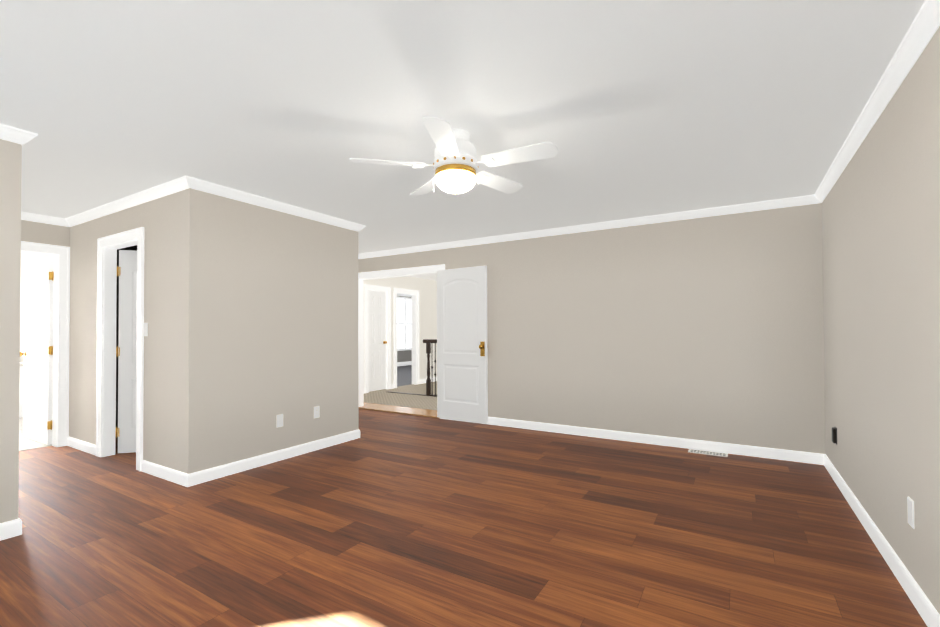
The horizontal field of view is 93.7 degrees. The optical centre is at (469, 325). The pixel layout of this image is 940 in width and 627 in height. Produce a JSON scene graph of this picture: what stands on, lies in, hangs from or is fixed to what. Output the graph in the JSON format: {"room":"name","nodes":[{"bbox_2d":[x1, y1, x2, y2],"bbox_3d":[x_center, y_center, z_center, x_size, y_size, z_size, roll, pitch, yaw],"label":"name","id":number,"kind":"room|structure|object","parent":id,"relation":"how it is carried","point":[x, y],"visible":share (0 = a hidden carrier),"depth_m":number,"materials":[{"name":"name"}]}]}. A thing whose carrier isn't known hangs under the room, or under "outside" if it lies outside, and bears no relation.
{"room":"empty bedroom","nodes":[
{"label":"empty bedroom","id":0,"kind":"room"},
{"bbox_2d":[0,139,21,522],"bbox_3d":[-3.799,0.056,3.245,2.470,2.424,0.120,-1,-1,31],"label":"wall","id":1,"kind":"structure","parent":0,"point":[10,207],"depth_m":2.62,"materials":[{"name":"beige paint"}]},
{"bbox_2d":[0,519,15,540],"bbox_3d":[-3.113,1.201,1.958,0.014,0.096,1.560,-1,-1,31],"label":"baseboard","id":2,"kind":"structure","parent":1,"relation":"attached to","point":[7,529],"depth_m":2.60,"materials":[{"name":"white wood"}]},
{"bbox_2d":[0,123,19,143],"bbox_3d":[-3.096,-1.139,1.990,0.058,0.072,1.530,-1,-1,31],"label":"crown molding","id":3,"kind":"structure","parent":1,"relation":"attached to","point":[8,133],"depth_m":2.60,"materials":[{"name":"white wood"}]},
{"bbox_2d":[16,518,21,535],"bbox_3d":[-3.754,1.221,3.283,2.484,0.096,0.014,-1,-1,31],"label":"baseboard","id":4,"kind":"structure","parent":1,"relation":"attached to","point":[18,521],"depth_m":2.64,"materials":[{"name":"white wood"}]},
{"bbox_2d":[20,129,37,145],"bbox_3d":[-3.733,-1.119,3.322,2.528,0.072,0.058,-1,-1,31],"label":"crown molding","id":5,"kind":"structure","parent":1,"relation":"attached to","point":[25,136],"depth_m":2.66,"materials":[{"name":"white wood"}]},
{"bbox_2d":[19,414,52,450],"bbox_3d":[-5.587,1.358,5.806,3.030,0.104,5.878,-1,-1,31],"label":"floor","id":6,"kind":"structure","parent":0,"point":[25,443],"depth_m":4.80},
{"bbox_2d":[20,252,53,352],"bbox_3d":[-6.802,0.113,6.634,0.120,2.424,5.770,-1,-1,31],"label":"wall","id":7,"kind":"structure","parent":0,"point":[25,257],"depth_m":6.64,"materials":[{"name":"white paint"}]},
{"bbox_2d":[21,220,69,246],"bbox_3d":[-4.134,0.084,5.190,0.120,2.424,2.693,-1,-1,31],"label":"wall","id":8,"kind":"structure","parent":0,"point":[39,232],"depth_m":4.60,"materials":[{"name":"beige paint"}]},
{"bbox_2d":[20,256,53,444],"bbox_3d":[-4.835,0.273,4.922,0.756,2.020,0.159,-1,-1,31],"label":"bathroom door","id":9,"kind":"structure","parent":8,"relation":"in","point":[38,359],"depth_m":4.88,"materials":[{"name":"white wood"}]},
{"bbox_2d":[21,211,63,225],"bbox_3d":[-4.555,-1.102,4.348,0.058,0.072,0.810,-1,-1,31],"label":"crown molding","id":10,"kind":"structure","parent":8,"relation":"attached to","point":[27,216],"depth_m":4.56,"materials":[{"name":"white wood"}]},
{"bbox_2d":[21,241,69,446],"bbox_3d":[-4.623,0.220,4.375,0.158,2.133,0.950,-1,-1,31],"label":"door frame","id":11,"kind":"structure","parent":8,"relation":"attached to","point":[58,423],"depth_m":4.70,"materials":[{"name":"white wood"}]},
{"bbox_2d":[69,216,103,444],"bbox_3d":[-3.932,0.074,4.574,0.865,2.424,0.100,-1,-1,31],"label":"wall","id":12,"kind":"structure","parent":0,"point":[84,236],"depth_m":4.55,"materials":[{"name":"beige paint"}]},
{"bbox_2d":[67,437,95,455],"bbox_3d":[-3.991,1.238,4.531,0.784,0.096,0.014,-1,-1,31],"label":"baseboard","id":13,"kind":"structure","parent":12,"relation":"attached to","point":[78,444],"depth_m":4.52,"materials":[{"name":"white wood"}]},
{"bbox_2d":[104,204,139,236],"bbox_3d":[-3.237,-0.961,4.164,0.769,0.369,0.100,-1,-1,31],"label":"wall","id":14,"kind":"structure","parent":0,"point":[127,219],"depth_m":4.11,"materials":[{"name":"beige paint"}]},
{"bbox_2d":[96,227,143,470],"bbox_3d":[-3.233,0.211,4.148,0.925,2.133,0.142,-1,-1,31],"label":"door frame","id":15,"kind":"structure","parent":14,"relation":"attached to","point":[108,274],"depth_m":4.30,"materials":[{"name":"white wood"}]},
{"bbox_2d":[118,250,136,452],"bbox_3d":[-3.134,0.260,4.490,0.548,2.020,0.563,-1,-1,31],"label":"closet door","id":16,"kind":"structure","parent":15,"relation":"attached to","point":[127,374],"depth_m":4.40,"materials":[{"name":"white wood"}]},
{"bbox_2d":[64,175,195,226],"bbox_3d":[-3.266,-1.111,4.091,2.528,0.072,0.058,-1,-1,31],"label":"crown molding","id":17,"kind":"structure","parent":14,"relation":"attached to","point":[185,182],"depth_m":3.91,"materials":[{"name":"white wood"}]},
{"bbox_2d":[116,245,136,427],"bbox_3d":[-3.860,0.087,5.518,0.010,2.424,1.588,-1,-1,31],"label":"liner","id":18,"kind":"object","parent":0,"point":[134,248],"depth_m":5.12,"materials":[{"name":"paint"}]},
{"bbox_2d":[140,191,181,471],"bbox_3d":[-2.598,0.058,3.766,0.716,2.424,0.100,-1,-1,31],"label":"wall","id":19,"kind":"structure","parent":0,"point":[161,220],"depth_m":3.69,"materials":[{"name":"beige paint"}]},
{"bbox_2d":[143,323,147,335],"bbox_3d":[-2.835,0.037,3.841,0.072,0.118,0.016,-1,-1,31],"label":"light switch","id":20,"kind":"object","parent":19,"relation":"attached to","point":[145,329],"visible":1,"depth_m":3.84,"materials":[{"name":"white plastic"}]},
{"bbox_2d":[141,460,183,485],"bbox_3d":[-2.541,1.221,3.652,0.745,0.096,0.014,-1,-1,31],"label":"baseboard","id":21,"kind":"structure","parent":19,"relation":"attached to","point":[166,473],"depth_m":3.64,"materials":[{"name":"white wood"}]},
{"bbox_2d":[181,188,358,473],"bbox_3d":[-1.795,0.062,4.283,0.120,2.424,1.818,-1,-1,31],"label":"wall","id":22,"kind":"structure","parent":0,"point":[269,315],"depth_m":4.00,"materials":[{"name":"beige paint"}]},
{"bbox_2d":[184,429,359,486],"bbox_3d":[-1.733,1.225,4.233,0.014,0.096,1.846,-1,-1,31],"label":"baseboard","id":23,"kind":"structure","parent":22,"relation":"attached to","point":[195,478],"depth_m":3.99,"materials":[{"name":"white wood"}]},
{"bbox_2d":[276,414,282,427],"bbox_3d":[-1.790,0.900,4.153,0.007,0.118,0.072,-1,-1,31],"label":"electrical outlet","id":24,"kind":"object","parent":22,"relation":"attached to","point":[279,420],"visible":1,"depth_m":4.14,"materials":[{"name":"white plastic"}]},
{"bbox_2d":[196,178,365,231],"bbox_3d":[-1.704,-1.114,4.285,0.058,0.072,1.858,-1,-1,31],"label":"crown molding","id":25,"kind":"structure","parent":22,"relation":"attached to","point":[201,185],"depth_m":4.07,"materials":[{"name":"white wood"}]},
{"bbox_2d":[314,406,319,417],"bbox_3d":[-1.569,0.891,4.516,0.008,0.118,0.072,-1,-1,31],"label":"electrical outlet","id":26,"kind":"object","parent":22,"relation":"attached to","point":[316,411],"visible":1,"depth_m":4.52,"materials":[{"name":"white plastic"}]},
{"bbox_2d":[359,365,438,417],"bbox_3d":[0.992,1.386,10.512,10.800,0.120,8.992,-1,-1,31],"label":"floor","id":27,"kind":"structure","parent":0,"point":[403,410],"depth_m":6.90,"materials":[{"name":"beige wood"}]},
{"bbox_2d":[363,276,436,387],"bbox_3d":[-1.583,0.129,9.358,0.120,2.424,4.060,-1,-1,31],"label":"wall","id":28,"kind":"structure","parent":0,"point":[426,289],"depth_m":10.04,"materials":[{"name":"beige paint"}]},
{"bbox_2d":[364,284,390,392],"bbox_3d":[-1.885,0.276,8.837,0.143,2.118,0.736,-1,-1,31],"label":"door frame","id":29,"kind":"structure","parent":28,"relation":"attached to","point":[387,290],"depth_m":9.04,"materials":[{"name":"white wood"}]},
{"bbox_2d":[368,290,386,391],"bbox_3d":[-1.881,0.300,8.834,0.159,2.010,0.538,-1,-1,31],"label":"door","id":30,"kind":"structure","parent":28,"relation":"in","point":[377,342],"depth_m":8.83,"materials":[{"name":"white wood"}]},
{"bbox_2d":[394,288,418,387],"bbox_3d":[-1.421,0.284,9.602,0.143,2.118,0.841,-1,-1,31],"label":"door frame","id":31,"kind":"structure","parent":28,"relation":"attached to","point":[415,336],"depth_m":9.86,"materials":[{"name":"white wood"}]},
{"bbox_2d":[419,377,436,383],"bbox_3d":[-0.819,1.289,10.465,0.014,0.103,1.272,-1,-1,31],"label":"baseboard","id":32,"kind":"structure","parent":28,"relation":"attached to","point":[421,381],"depth_m":10.09,"materials":[{"name":"white wood"}]},
{"bbox_2d":[364,381,436,409],"bbox_3d":[1.488,1.347,7.715,7.050,0.120,3.900,-1,-1,31],"label":"floor","id":33,"kind":"structure","parent":0,"point":[384,396],"depth_m":7.92,"materials":[{"name":"beige carpet"}]},
{"bbox_2d":[387,339,436,396],"bbox_3d":[-0.081,0.773,7.714,3.600,1.040,0.072,-1,-1,31],"label":"stair railing","id":34,"kind":"object","parent":33,"relation":"on","point":[428,342],"visible":0.12,"depth_m":8.10,"materials":[{"name":"brown wood"}]},
{"bbox_2d":[397,296,411,361],"bbox_3d":[-3.545,0.190,13.354,0.120,2.424,8.860,-1,-1,31],"label":"wall","id":35,"kind":"structure","parent":0,"point":[404,356],"depth_m":15.31,"materials":[{"name":"grey paint"}]},
{"bbox_2d":[397,361,411,365],"bbox_3d":[-3.482,1.326,13.303,0.016,0.150,8.620,-1,-1,31],"label":"baseboard","id":36,"kind":"structure","parent":35,"relation":"attached to","point":[404,363],"depth_m":15.28,"materials":[{"name":"white wood"}]},
{"bbox_2d":[397,297,411,350],"bbox_3d":[-2.240,-0.048,15.337,0.059,1.840,1.300,-1,-1,31],"label":"room window","id":37,"kind":"structure","parent":35,"relation":"in","point":[404,323],"depth_m":15.31,"materials":[{"name":"white"}]},
{"bbox_2d":[0,0,924,296],"bbox_3d":[-0.542,-1.155,8.033,10.800,0.100,14.870,-1,-1,31],"label":"ceiling","id":38,"kind":"structure","parent":0,"point":[636,108],"depth_m":2.31,"materials":[{"name":"white paint"}]},
{"bbox_2d":[349,116,557,194],"bbox_3d":[-0.051,-0.992,2.718,1.195,0.371,1.212,-1,-1,31],"label":"ceiling fan","id":39,"kind":"object","parent":38,"relation":"hanging from","point":[455,164],"visible":1,"depth_m":2.61,"materials":[{"name":"white plastic"}]},
{"bbox_2d":[0,409,926,626],"bbox_3d":[-1.269,1.308,3.188,7.070,0.100,5.878,-1,-1,31],"label":"floor","id":40,"kind":"structure","parent":0,"point":[387,519],"depth_m":2.54,"materials":[{"name":"brown wood"}]},
{"bbox_2d":[688,449,727,456],"bbox_3d":[2.339,1.255,4.335,0.340,0.006,0.130,-1,-1,31],"label":"floor vent","id":41,"kind":"object","parent":40,"relation":"in","point":[708,452],"visible":1,"depth_m":4.33,"materials":[{"name":"beige metal"}]},
{"bbox_2d":[358,203,824,453],"bbox_3d":[0.723,0.068,5.515,5.810,2.424,0.120,-1,-1,31],"label":"wall","id":42,"kind":"structure","parent":0,"point":[710,328],"depth_m":4.63,"materials":[{"name":"beige paint"}]},
{"bbox_2d":[358,264,444,418],"bbox_3d":[-1.071,0.235,6.596,1.774,2.133,0.172,-1,-1,31],"label":"door frame","id":43,"kind":"structure","parent":42,"relation":"attached to","point":[413,271],"depth_m":6.94,"materials":[{"name":"white wood"}]},
{"bbox_2d":[437,265,487,423],"bbox_3d":[-0.128,0.252,5.839,0.806,2.022,0.159,-1,-1,31],"label":"door","id":44,"kind":"structure","parent":42,"relation":"in","point":[462,370],"depth_m":5.83,"materials":[{"name":"white wood"}]},
{"bbox_2d":[358,195,811,258],"bbox_3d":[0.600,-1.108,5.498,5.980,0.072,0.058,-1,-1,31],"label":"crown molding","id":45,"kind":"structure","parent":42,"relation":"attached to","point":[800,200],"depth_m":4.88,"materials":[{"name":"white wood"}]},
{"bbox_2d":[445,417,819,464],"bbox_3d":[1.411,1.223,5.007,4.091,0.096,0.014,-1,-1,31],"label":"baseboard","id":46,"kind":"structure","parent":42,"relation":"attached to","point":[763,452],"depth_m":4.60,"materials":[{"name":"white wood"}]},
{"bbox_2d":[822,26,939,614],"bbox_3d":[1.731,0.010,1.460,0.120,2.424,6.010,-1,-1,31],"label":"wall","id":47,"kind":"structure","parent":0,"point":[881,249],"depth_m":2.20,"materials":[{"name":"beige paint"}]},
{"bbox_2d":[832,427,836,443],"bbox_3d":[2.899,0.877,3.508,0.024,0.130,0.078,-1,-1,31],"label":"electrical outlet","id":48,"kind":"object","parent":47,"relation":"attached to","point":[834,434],"visible":1,"depth_m":3.48,"materials":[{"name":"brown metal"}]},
{"bbox_2d":[812,0,939,203],"bbox_3d":[1.632,-1.165,1.492,0.058,0.072,5.700,-1,-1,31],"label":"crown molding","id":49,"kind":"structure","parent":47,"relation":"attached to","point":[923,28],"depth_m":2.11,"materials":[{"name":"white wood"}]},
{"bbox_2d":[820,454,939,626],"bbox_3d":[1.679,1.175,1.479,0.014,0.096,5.770,-1,-1,31],"label":"baseboard","id":50,"kind":"structure","parent":47,"relation":"attached to","point":[925,608],"depth_m":2.24,"materials":[{"name":"white wood"}]},
{"bbox_2d":[907,496,914,528],"bbox_3d":[1.987,0.845,1.988,0.006,0.122,0.072,-1,-1,31],"label":"outlet","id":51,"kind":"object","parent":47,"relation":"attached to","point":[910,507],"visible":0.98,"depth_m":1.98,"materials":[{"name":"white plastic"}]}
]}

